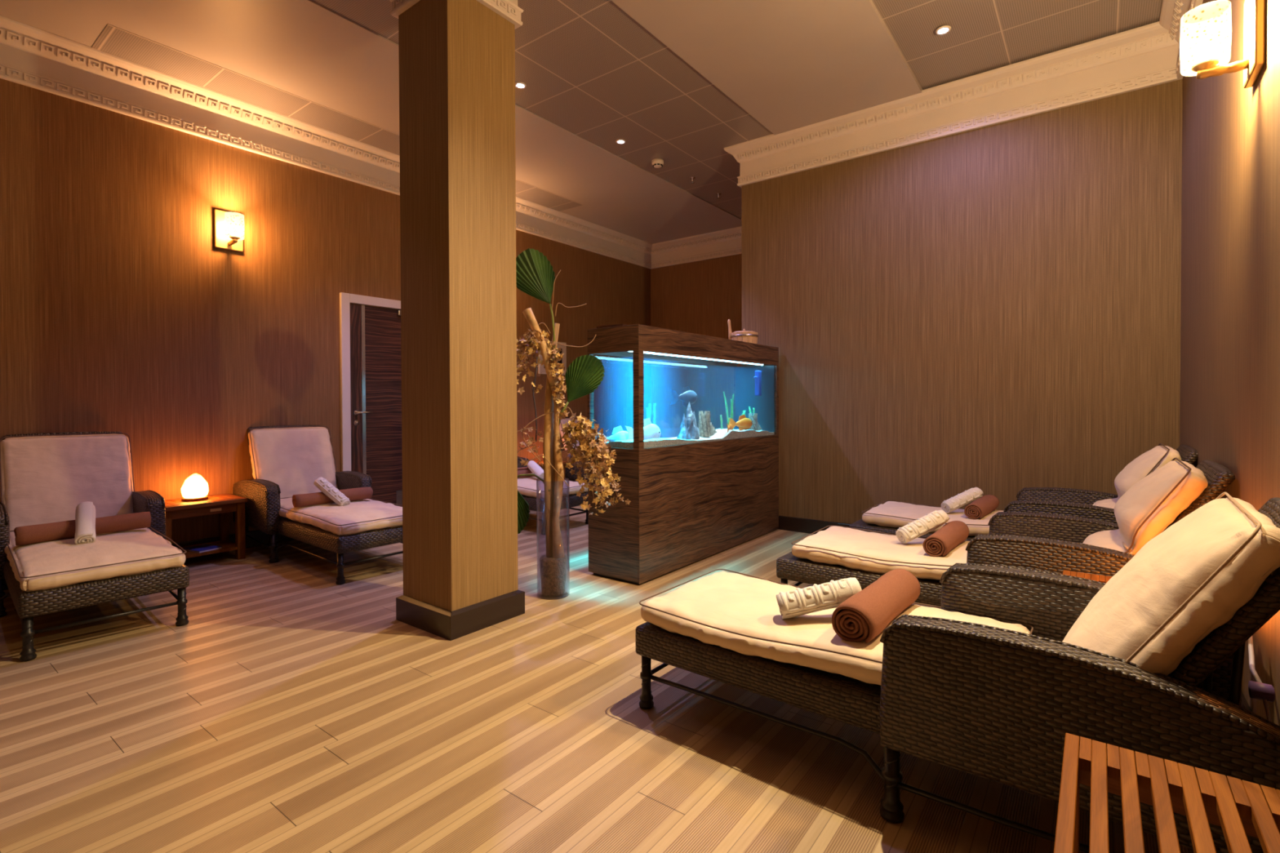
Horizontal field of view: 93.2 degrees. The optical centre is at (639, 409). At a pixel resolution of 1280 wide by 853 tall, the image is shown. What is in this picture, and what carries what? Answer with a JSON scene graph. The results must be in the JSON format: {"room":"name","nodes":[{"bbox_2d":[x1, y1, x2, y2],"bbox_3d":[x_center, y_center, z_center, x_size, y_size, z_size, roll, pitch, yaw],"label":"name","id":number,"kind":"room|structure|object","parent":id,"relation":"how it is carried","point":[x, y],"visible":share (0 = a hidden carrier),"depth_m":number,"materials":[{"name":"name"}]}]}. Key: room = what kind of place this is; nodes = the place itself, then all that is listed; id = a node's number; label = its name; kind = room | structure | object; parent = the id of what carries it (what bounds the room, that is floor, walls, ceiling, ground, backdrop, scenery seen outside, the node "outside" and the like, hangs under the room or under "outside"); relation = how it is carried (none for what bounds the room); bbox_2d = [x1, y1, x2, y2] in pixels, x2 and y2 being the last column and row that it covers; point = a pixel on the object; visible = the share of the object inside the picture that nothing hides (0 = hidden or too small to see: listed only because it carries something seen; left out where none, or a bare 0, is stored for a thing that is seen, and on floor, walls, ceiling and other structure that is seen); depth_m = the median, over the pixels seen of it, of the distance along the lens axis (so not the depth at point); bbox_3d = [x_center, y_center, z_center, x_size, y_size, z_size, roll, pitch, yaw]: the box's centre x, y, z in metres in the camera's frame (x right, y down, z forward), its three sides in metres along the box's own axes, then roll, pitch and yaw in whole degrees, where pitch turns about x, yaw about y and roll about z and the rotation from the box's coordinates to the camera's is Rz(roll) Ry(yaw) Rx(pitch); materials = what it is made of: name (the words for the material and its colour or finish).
{"room":"spa relaxation room","nodes":[
{"label":"spa relaxation room","id":0,"kind":"room"},
{"bbox_2d":[0,78,651,543],"bbox_3d":[-2.901,-0.685,5.224,0.120,3.560,10.240,0,1,37],"label":"wall","id":1,"kind":"structure","parent":0,"point":[121,310],"depth_m":4.51,"materials":[{"name":"wood"}]},
{"bbox_2d":[3,530,294,589],"bbox_3d":[-4.280,1.061,3.302,0.020,0.124,5.270,0,1,37],"label":"baseboard","id":2,"kind":"structure","parent":1,"relation":"attached to","point":[264,538],"depth_m":4.83,"materials":[{"name":"black wood"}]},
{"bbox_2d":[213,208,244,252],"bbox_3d":[-3.131,-1.388,4.654,0.194,0.290,0.190,0,1,37],"label":"wall sconce","id":3,"kind":"object","parent":1,"relation":"attached to","point":[228,231],"visible":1,"depth_m":4.68,"materials":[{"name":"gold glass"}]},
{"bbox_2d":[0,14,652,269],"bbox_3d":[-2.816,-2.237,5.124,0.120,0.344,10.020,0,1,37],"label":"trim","id":4,"kind":"structure","parent":1,"relation":"attached to","point":[31,56],"depth_m":4.62,"materials":[{"name":"white paint"}]},
{"bbox_2d":[339,292,402,506],"bbox_3d":[-2.373,0.019,5.772,0.067,2.135,0.941,0,1,37],"label":"door","id":5,"kind":"structure","parent":1,"relation":"in","point":[371,352],"depth_m":5.64,"materials":[{"name":"dark wood veneer"},{"name":"white paint"},{"name":"brushed steel"}]},
{"bbox_2d":[537,341,566,374],"bbox_3d":[-1.084,-0.640,7.505,0.022,0.410,0.470,0,1,37],"label":"picture frame","id":6,"kind":"object","parent":1,"relation":"attached to","point":[563,348],"visible":0.43,"depth_m":7.61,"materials":[{"name":"beige paint"}]},
{"bbox_2d":[543,348,562,368],"bbox_3d":[-1.076,-0.635,7.500,0.002,0.260,0.310,0,1,37],"label":"print","id":7,"kind":"object","parent":6,"relation":"attached to","point":[561,352],"depth_m":7.60,"materials":[{"name":"black"}]},
{"bbox_2d":[389,0,524,640],"bbox_3d":[-0.966,-0.637,3.231,0.604,3.500,0.604,0,1,37],"label":"pillar","id":8,"kind":"structure","parent":0,"point":[457,57],"depth_m":3.08,"materials":[{"name":"brown wood"}]},
{"bbox_2d":[0,0,1162,244],"bbox_3d":[-0.545,-2.425,3.401,5.820,0.092,10.020,0,1,37],"label":"ceiling","id":9,"kind":"structure","parent":0,"point":[682,82],"depth_m":4.18,"materials":[{"name":"tile"}]},
{"bbox_2d":[515,81,526,88],"bbox_3d":[-0.888,-2.405,4.489,0.088,0.010,0.088,0,1,37],"label":"recessed light","id":10,"kind":"object","parent":9,"relation":"in","point":[519,85],"visible":0.95,"depth_m":4.48,"materials":[{"name":"beige plastic"}]},
{"bbox_2d":[616,139,625,144],"bbox_3d":[-0.173,-2.419,5.465,0.088,0.010,0.088,0,1,37],"label":"recessed light","id":11,"kind":"object","parent":9,"relation":"in","point":[618,141],"visible":1,"depth_m":5.46,"materials":[{"name":"beige plastic"}]},
{"bbox_2d":[651,158,663,168],"bbox_3d":[0.173,-2.398,5.906,0.116,0.060,0.116,0,1,37],"label":"smoke detector","id":12,"kind":"object","parent":9,"relation":"attached to","point":[656,162],"visible":1,"depth_m":5.87,"materials":[{"name":"beige plastic"}]},
{"bbox_2d":[689,177,695,183],"bbox_3d":[0.553,-2.408,6.358,0.060,0.054,0.060,0,1,37],"label":"sprinkler","id":13,"kind":"object","parent":9,"relation":"attached to","point":[691,178],"visible":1,"depth_m":6.35,"materials":[{"name":"silver metal"}]},
{"bbox_2d":[935,25,951,35],"bbox_3d":[1.924,-2.406,3.839,0.088,0.010,0.088,0,1,37],"label":"recessed light","id":14,"kind":"object","parent":9,"relation":"in","point":[944,29],"visible":1,"depth_m":3.83,"materials":[{"name":"beige plastic"}]},
{"bbox_2d":[0,505,1194,852],"bbox_3d":[-0.534,1.139,3.445,6.020,0.060,10.220,0,1,37],"label":"floor","id":15,"kind":"structure","parent":0,"point":[293,710],"depth_m":2.05,"materials":[{"name":"brown wood"}]},
{"bbox_2d":[0,431,189,662],"bbox_3d":[-3.176,0.635,3.459,1.715,0.964,0.780,0,1,41],"label":"sun lounger","id":16,"kind":"object","parent":15,"relation":"on","point":[44,477],"visible":0.88,"depth_m":3.28,"materials":[{"name":"beige fabric"}]},
{"bbox_2d":[0,434,133,533],"bbox_3d":[-3.610,0.492,3.834,0.294,0.656,0.627,0,1,41],"label":"cushion","id":17,"kind":"object","parent":16,"relation":"on","point":[44,478],"depth_m":3.79,"materials":[{"name":"beige fabric"}]},
{"bbox_2d":[13,511,151,545],"bbox_3d":[-3.077,0.656,3.364,0.103,0.102,0.558,0,1,41],"label":"towel","id":18,"kind":"object","parent":16,"relation":"on","point":[33,534],"visible":0.88,"depth_m":3.28,"materials":[{"name":"brown fabric"}]},
{"bbox_2d":[74,501,96,544],"bbox_3d":[-3.010,0.620,3.283,0.084,0.212,0.302,-1,1,-42],"label":"towel","id":19,"kind":"object","parent":16,"relation":"on","point":[85,513],"visible":1,"depth_m":3.25,"materials":[{"name":"white fabric"}]},
{"bbox_2d":[4,527,185,591],"bbox_3d":[-2.996,0.757,3.303,1.226,0.130,0.628,0,1,41],"label":"seat cushion","id":20,"kind":"object","parent":16,"relation":"on","point":[125,557],"depth_m":3.00,"materials":[{"name":"beige fabric"}]},
{"bbox_2d":[164,493,247,559],"bbox_3d":[-3.209,0.880,4.375,0.390,0.452,0.528,0,1,37],"label":"table","id":21,"kind":"object","parent":15,"relation":"on","point":[221,504],"visible":0.69,"depth_m":4.40,"materials":[{"name":"brown wood"}]},
{"bbox_2d":[181,473,208,502],"bbox_3d":[-3.216,0.558,4.371,0.156,0.192,0.161,0,1,37],"label":"salt lamp","id":22,"kind":"object","parent":21,"relation":"on","point":[195,487],"visible":1,"depth_m":4.32,"materials":[{"name":"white stone"}]},
{"bbox_2d":[182,543,222,552],"bbox_3d":[-3.172,1.005,4.382,0.214,0.012,0.154,0,1,25],"label":"magazine","id":23,"kind":"object","parent":21,"relation":"on","point":[201,548],"visible":0.89,"depth_m":4.36,"materials":[{"name":"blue paper"}]},
{"bbox_2d":[177,540,237,558],"bbox_3d":[-3.211,1.021,4.390,0.330,0.020,0.475,0,1,37],"label":"shelf","id":24,"kind":"object","parent":21,"relation":"attached to","point":[227,545],"depth_m":4.41,"materials":[{"name":"brown wood"}]},
{"bbox_2d":[232,425,403,584],"bbox_3d":[-2.358,0.619,4.571,1.715,0.964,0.780,0,1,39],"label":"sun lounger","id":25,"kind":"object","parent":15,"relation":"on","point":[286,461],"visible":0.76,"depth_m":4.43,"materials":[{"name":"beige fabric"}]},
{"bbox_2d":[248,426,337,497],"bbox_3d":[-2.807,0.476,4.929,0.294,0.656,0.627,0,1,39],"label":"cushion","id":26,"kind":"object","parent":25,"relation":"on","point":[291,458],"depth_m":4.88,"materials":[{"name":"beige fabric"}]},
{"bbox_2d":[313,476,350,506],"bbox_3d":[-2.228,0.600,4.376,0.282,0.217,0.087,0,1,16],"label":"towel","id":27,"kind":"object","parent":25,"relation":"on","point":[322,484],"visible":1,"depth_m":4.34,"materials":[{"name":"white fabric"}]},
{"bbox_2d":[292,487,373,507],"bbox_3d":[-2.250,0.639,4.443,0.527,0.096,0.105,-1,1,-43],"label":"towel","id":28,"kind":"object","parent":25,"relation":"on","point":[360,493],"visible":0.81,"depth_m":4.36,"materials":[{"name":"brown fabric"}]},
{"bbox_2d":[278,497,402,535],"bbox_3d":[-2.172,0.741,4.422,1.226,0.130,0.628,0,1,39],"label":"seat cushion","id":29,"kind":"object","parent":25,"relation":"on","point":[367,517],"depth_m":4.11,"materials":[{"name":"beige fabric"}]},
{"bbox_2d":[533,459,567,479],"bbox_3d":[-1.163,0.840,7.075,0.390,0.452,0.503,0,1,37],"label":"table","id":30,"kind":"object","parent":15,"relation":"on","point":[542,460],"visible":0.11,"depth_m":7.12,"materials":[{"name":"brown wood"}]},
{"bbox_2d":[517,457,588,534],"bbox_3d":[-1.308,0.598,5.975,1.715,0.964,0.780,0,1,37],"label":"sun lounger","id":31,"kind":"object","parent":15,"relation":"on","point":[526,486],"visible":0.12,"depth_m":5.46,"materials":[{"name":"beige fabric"}]},
{"bbox_2d":[517,466,533,478],"bbox_3d":[-1.182,0.614,5.862,0.097,0.101,0.508,0,1,43],"label":"towel","id":32,"kind":"object","parent":31,"relation":"on","point":[525,470],"visible":0.3,"depth_m":5.87,"materials":[{"name":"brown fabric"}]},
{"bbox_2d":[527,460,543,479],"bbox_3d":[-0.991,0.584,5.798,0.085,0.172,0.291,-1,1,-36],"label":"towel","id":33,"kind":"object","parent":31,"relation":"on","point":[535,468],"visible":0.87,"depth_m":5.77,"materials":[{"name":"white fabric"}]},
{"bbox_2d":[517,475,587,499],"bbox_3d":[-1.117,0.720,5.831,1.226,0.130,0.628,0,1,37],"label":"seat cushion","id":34,"kind":"object","parent":31,"relation":"on","point":[526,486],"depth_m":5.48,"materials":[{"name":"beige fabric"}]},
{"bbox_2d":[536,477,569,599],"bbox_3d":[-0.518,0.762,3.611,0.194,0.690,0.194,0,1,37],"label":"glass vase","id":35,"kind":"object","parent":15,"relation":"on","point":[537,511],"visible":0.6,"depth_m":3.59,"materials":[{"name":"clear glass"}]},
{"bbox_2d":[515,248,631,595],"bbox_3d":[-0.474,0.075,3.614,0.847,2.040,0.257,0,1,7],"label":"arrangement","id":36,"kind":"object","parent":35,"relation":"in","point":[535,274],"visible":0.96,"depth_m":3.58,"materials":[{"name":"brown plant"}]},
{"bbox_2d":[559,417,598,482],"bbox_3d":[-0.284,0.578,7.326,1.715,0.964,0.780,0,1,37],"label":"sun lounger","id":37,"kind":"object","parent":15,"relation":"on","point":[564,451],"visible":0.12,"depth_m":7.30,"materials":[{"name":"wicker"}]},
{"bbox_2d":[559,417,596,450],"bbox_3d":[-0.744,0.435,7.670,0.294,0.656,0.627,0,1,37],"label":"cushion","id":38,"kind":"object","parent":37,"relation":"on","point":[563,421],"depth_m":7.49,"materials":[{"name":"beige fabric"}]},
{"bbox_2d":[587,324,778,584],"bbox_3d":[0.447,0.274,4.719,0.427,1.633,2.065,0,1,37],"label":"aquarium","id":39,"kind":"object","parent":15,"relation":"on","point":[692,500],"visible":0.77,"depth_m":4.20,"materials":[{"name":"brown wood"}]},
{"bbox_2d":[596,324,627,328],"bbox_3d":[-0.167,-0.540,3.965,0.200,0.016,0.120,0,1,29],"label":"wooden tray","id":40,"kind":"object","parent":39,"relation":"on","point":[615,325],"visible":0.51,"depth_m":3.91,"materials":[{"name":"brown wood"}]},
{"bbox_2d":[597,425,628,444],"bbox_3d":[-0.164,0.193,3.954,0.252,0.174,0.038,0,1,-23],"label":"fish","id":41,"kind":"object","parent":39,"relation":"in","point":[618,433],"visible":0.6,"depth_m":3.95},
{"bbox_2d":[625,417,661,439],"bbox_3d":[0.023,0.161,4.024,0.306,0.211,0.046,-1,1,-38],"label":"fish","id":42,"kind":"object","parent":39,"relation":"in","point":[651,430],"visible":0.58,"depth_m":4.04},
{"bbox_2d":[646,403,656,424],"bbox_3d":[0.080,0.087,4.391,0.102,0.266,0.046,-1,1,-36],"label":"plant","id":43,"kind":"object","parent":39,"relation":"on","point":[647,411],"visible":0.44,"depth_m":4.38,"materials":[{"name":"green plant"}]},
{"bbox_2d":[587,324,778,367],"bbox_3d":[0.445,-0.461,4.709,0.427,0.163,2.065,0,1,37],"label":"hood","id":44,"kind":"object","parent":39,"relation":"attached to","point":[658,344],"depth_m":4.22,"materials":[{"name":"brown wood"}]},
{"bbox_2d":[670,386,697,407],"bbox_3d":[0.332,-0.096,4.541,0.288,0.162,0.043,-1,1,-41],"label":"fish","id":45,"kind":"object","parent":39,"relation":"in","point":[688,395],"visible":1,"depth_m":4.54},
{"bbox_2d":[676,401,699,439],"bbox_3d":[0.363,0.080,4.534,0.231,0.285,0.123,-1,1,-39],"label":"ornament","id":46,"kind":"object","parent":39,"relation":"on","point":[689,430],"visible":0.91,"depth_m":4.51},
{"bbox_2d":[600,434,778,450],"bbox_3d":[0.447,0.240,4.718,0.427,0.009,2.065,0,1,37],"label":"sand","id":47,"kind":"object","parent":39,"relation":"attached to","point":[704,442],"depth_m":4.37,"materials":[{"name":"white sand"}]},
{"bbox_2d":[698,410,717,436],"bbox_3d":[0.547,0.110,4.764,0.091,0.198,0.243,0,1,37],"label":"ruin","id":48,"kind":"object","parent":39,"relation":"on","point":[706,428],"visible":1,"depth_m":4.67,"materials":[{"name":"stone"}]},
{"bbox_2d":[720,416,729,430],"bbox_3d":[0.696,0.128,4.938,0.108,0.168,0.047,0,1,-15],"label":"plant","id":49,"kind":"object","parent":39,"relation":"on","point":[721,420],"visible":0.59,"depth_m":4.93,"materials":[{"name":"green plant"}]},
{"bbox_2d":[723,391,734,430],"bbox_3d":[0.756,0.029,5.083,0.130,0.361,0.063,-1,1,-37],"label":"plant","id":50,"kind":"object","parent":39,"relation":"on","point":[725,400],"visible":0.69,"depth_m":5.09,"materials":[{"name":"green plant"}]},
{"bbox_2d":[727,422,733,431],"bbox_3d":[0.713,0.150,4.834,0.032,0.110,0.216,0,1,17],"label":"fish","id":51,"kind":"object","parent":39,"relation":"on","point":[730,426],"visible":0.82,"depth_m":4.83},
{"bbox_2d":[728,414,752,431],"bbox_3d":[0.836,0.117,5.033,0.270,0.152,0.040,-1,1,-33],"label":"fish","id":52,"kind":"object","parent":39,"relation":"on","point":[744,423],"visible":0.98,"depth_m":5.03},
{"bbox_2d":[727,319,758,343],"bbox_3d":[0.910,-0.670,5.286,0.247,0.238,0.247,-1,1,-34],"label":"bucket","id":53,"kind":"object","parent":39,"relation":"on","point":[749,336],"visible":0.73,"depth_m":5.19,"materials":[{"name":"brown wood"}]},
{"bbox_2d":[748,413,762,430],"bbox_3d":[1.024,0.117,5.329,0.080,0.168,0.207,0,1,37],"label":"ruin","id":54,"kind":"object","parent":39,"relation":"on","point":[755,426],"visible":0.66,"depth_m":5.25,"materials":[{"name":"stone"}]},
{"bbox_2d":[753,365,761,395],"bbox_3d":[1.031,-0.254,5.333,0.044,0.270,0.108,0,1,37],"label":"filter","id":55,"kind":"object","parent":39,"relation":"in","point":[757,377],"visible":1,"depth_m":5.33,"materials":[{"name":"blue plastic"}]},
{"bbox_2d":[635,492,1279,852],"bbox_3d":[0.863,0.676,1.968,1.797,0.894,0.780,0,1,39],"label":"sun lounger","id":56,"kind":"object","parent":15,"relation":"on","point":[990,683],"visible":0.87,"depth_m":1.50,"materials":[{"name":"brown wicker"}]},
{"bbox_2d":[776,577,862,619],"bbox_3d":[0.612,0.647,2.068,0.286,0.147,0.099,0,1,4],"label":"towel","id":57,"kind":"object","parent":56,"relation":"on","point":[799,602],"visible":0.93,"depth_m":2.03,"materials":[{"name":"white fabric"}]},
{"bbox_2d":[640,570,1031,684],"bbox_3d":[0.645,0.760,2.143,1.226,0.135,0.626,0,1,39],"label":"seat cushion","id":58,"kind":"object","parent":56,"relation":"on","point":[734,619],"depth_m":2.06,"materials":[{"name":"beige fabric"}]},
{"bbox_2d":[831,568,920,643],"bbox_3d":[0.808,0.649,2.036,0.136,0.123,0.507,0,1,40],"label":"towel","id":59,"kind":"object","parent":56,"relation":"on","point":[865,614],"visible":1,"depth_m":1.90,"materials":[{"name":"brown fabric"}]},
{"bbox_2d":[1062,497,1279,675],"bbox_3d":[1.339,0.538,1.586,0.434,0.596,0.630,0,1,39],"label":"cushion","id":60,"kind":"object","parent":56,"relation":"on","point":[1189,602],"depth_m":1.35,"materials":[{"name":"beige fabric"}]},
{"bbox_2d":[776,457,1235,606],"bbox_3d":[1.626,0.661,2.974,1.797,0.894,0.780,0,1,37],"label":"sun lounger","id":61,"kind":"object","parent":15,"relation":"on","point":[1038,541],"visible":0.61,"depth_m":2.63,"materials":[{"name":"brown wicker"}]},
{"bbox_2d":[791,525,969,580],"bbox_3d":[1.432,0.743,3.123,1.156,0.136,0.627,0,1,37],"label":"seat cushion","id":62,"kind":"object","parent":61,"relation":"on","point":[846,551],"depth_m":3.07,"materials":[{"name":"beige fabric"}]},
{"bbox_2d":[895,510,949,543],"bbox_3d":[1.486,0.617,3.181,0.284,0.167,0.097,0,1,-14],"label":"towel","id":63,"kind":"object","parent":61,"relation":"on","point":[929,522],"visible":1,"depth_m":3.15,"materials":[{"name":"white fabric"}]},
{"bbox_2d":[922,520,968,556],"bbox_3d":[1.556,0.648,3.068,0.120,0.105,0.476,0,1,41],"label":"towel","id":64,"kind":"object","parent":61,"relation":"on","point":[953,533],"visible":1,"depth_m":2.94,"materials":[{"name":"brown fabric"}]},
{"bbox_2d":[1082,460,1208,555],"bbox_3d":[2.113,0.522,2.605,0.431,0.598,0.626,0,1,37],"label":"cushion","id":65,"kind":"object","parent":61,"relation":"on","point":[1174,491],"depth_m":2.38,"materials":[{"name":"beige fabric"}]},
{"bbox_2d":[849,443,1198,541],"bbox_3d":[2.334,0.648,3.875,1.797,0.894,0.780,0,1,37],"label":"sun lounger","id":66,"kind":"object","parent":15,"relation":"on","point":[888,517],"visible":0.38,"depth_m":3.72,"materials":[{"name":"beige fabric"}]},
{"bbox_2d":[862,501,1003,536],"bbox_3d":[2.139,0.730,4.023,1.156,0.136,0.627,0,1,37],"label":"seat cushion","id":67,"kind":"object","parent":66,"relation":"on","point":[886,517],"depth_m":4.04,"materials":[{"name":"beige fabric"}]},
{"bbox_2d":[941,487,983,513],"bbox_3d":[2.156,0.607,4.048,0.289,0.163,0.092,0,1,-16],"label":"towel","id":68,"kind":"object","parent":66,"relation":"on","point":[968,496],"visible":1,"depth_m":4.02,"materials":[{"name":"white fabric"}]},
{"bbox_2d":[964,494,999,519],"bbox_3d":[2.253,0.637,3.980,0.120,0.105,0.478,0,1,42],"label":"towel","id":69,"kind":"object","parent":66,"relation":"on","point":[983,506],"visible":1,"depth_m":3.84,"materials":[{"name":"brown fabric"}]},
{"bbox_2d":[1093,445,1181,508],"bbox_3d":[2.821,0.509,3.505,0.431,0.598,0.626,0,1,37],"label":"cushion","id":70,"kind":"object","parent":66,"relation":"on","point":[1153,460],"depth_m":3.33,"materials":[{"name":"beige fabric"}]},
{"bbox_2d":[1062,569,1112,583],"bbox_3d":[1.710,0.869,2.064,0.449,0.500,0.315,0,1,37],"label":"side table","id":71,"kind":"object","parent":15,"relation":"on","point":[1104,579],"visible":0.02,"depth_m":2.24,"materials":[{"name":"brown wood"}]},
{"bbox_2d":[1053,733,1279,852],"bbox_3d":[0.886,0.906,0.917,0.416,0.460,0.550,0,1,37],"label":"side table","id":72,"kind":"object","parent":15,"relation":"on","point":[1241,808],"visible":1,"depth_m":1.06,"materials":[{"name":"brown wood"}]},
{"bbox_2d":[650,253,742,438],"bbox_3d":[1.298,-0.738,8.390,2.750,3.560,0.120,0,1,37],"label":"wall","id":73,"kind":"structure","parent":0,"point":[700,297],"depth_m":8.68,"materials":[{"name":"wood"}]},
{"bbox_2d":[650,226,742,269],"bbox_3d":[1.221,-2.289,8.275,2.750,0.344,0.120,0,1,37],"label":"trim","id":74,"kind":"structure","parent":73,"relation":"attached to","point":[726,242],"depth_m":8.61,"materials":[{"name":"white paint"}]},
{"bbox_2d":[741,79,1182,524],"bbox_3d":[2.211,-0.696,4.776,3.070,3.560,0.120,0,1,37],"label":"wall","id":75,"kind":"structure","parent":0,"point":[994,309],"depth_m":4.48,"materials":[{"name":"wood"}]},
{"bbox_2d":[777,515,850,533],"bbox_3d":[2.174,1.022,4.742,3.070,0.124,0.020,0,1,37],"label":"baseboard","id":76,"kind":"structure","parent":75,"relation":"attached to","point":[786,523],"depth_m":5.29,"materials":[{"name":"black wood"}]},
{"bbox_2d":[724,21,1181,186],"bbox_3d":[2.086,-2.247,4.697,3.190,0.344,0.120,0,1,37],"label":"trim","id":77,"kind":"structure","parent":75,"relation":"attached to","point":[1144,56],"depth_m":4.42,"materials":[{"name":"white paint"}]},
{"bbox_2d":[1179,0,1279,725],"bbox_3d":[1.130,-0.642,0.709,0.120,3.560,7.910,0,1,37],"label":"wall","id":78,"kind":"structure","parent":0,"point":[1229,405],"depth_m":2.28,"materials":[{"name":"brown wood"}]},
{"bbox_2d":[1159,0,1203,79],"bbox_3d":[1.024,-2.195,0.754,0.120,0.344,7.690,0,1,37],"label":"trim","id":79,"kind":"structure","parent":78,"relation":"attached to","point":[1172,11],"depth_m":3.54,"materials":[{"name":"white paint"}]},
{"bbox_2d":[1179,0,1266,88],"bbox_3d":[1.924,-1.226,2.012,0.194,0.290,0.190,0,1,37],"label":"wall sconce","id":80,"kind":"object","parent":78,"relation":"attached to","point":[1255,11],"visible":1,"depth_m":1.97,"materials":[{"name":"white glass"}]},
{"bbox_2d":[1241,692,1252,712],"bbox_3d":[1.074,1.075,0.764,0.020,0.124,7.690,0,1,37],"label":"baseboard","id":81,"kind":"structure","parent":78,"relation":"attached to","point":[1245,705],"depth_m":2.04,"materials":[{"name":"black wood"}]},
{"bbox_2d":[1247,635,1275,721],"bbox_3d":[1.748,0.860,1.720,0.050,0.518,0.320,0,1,37],"label":"power cord","id":82,"kind":"object","parent":78,"relation":"attached to","point":[1257,690],"visible":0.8,"depth_m":1.63,"materials":[{"name":"grey plastic"}]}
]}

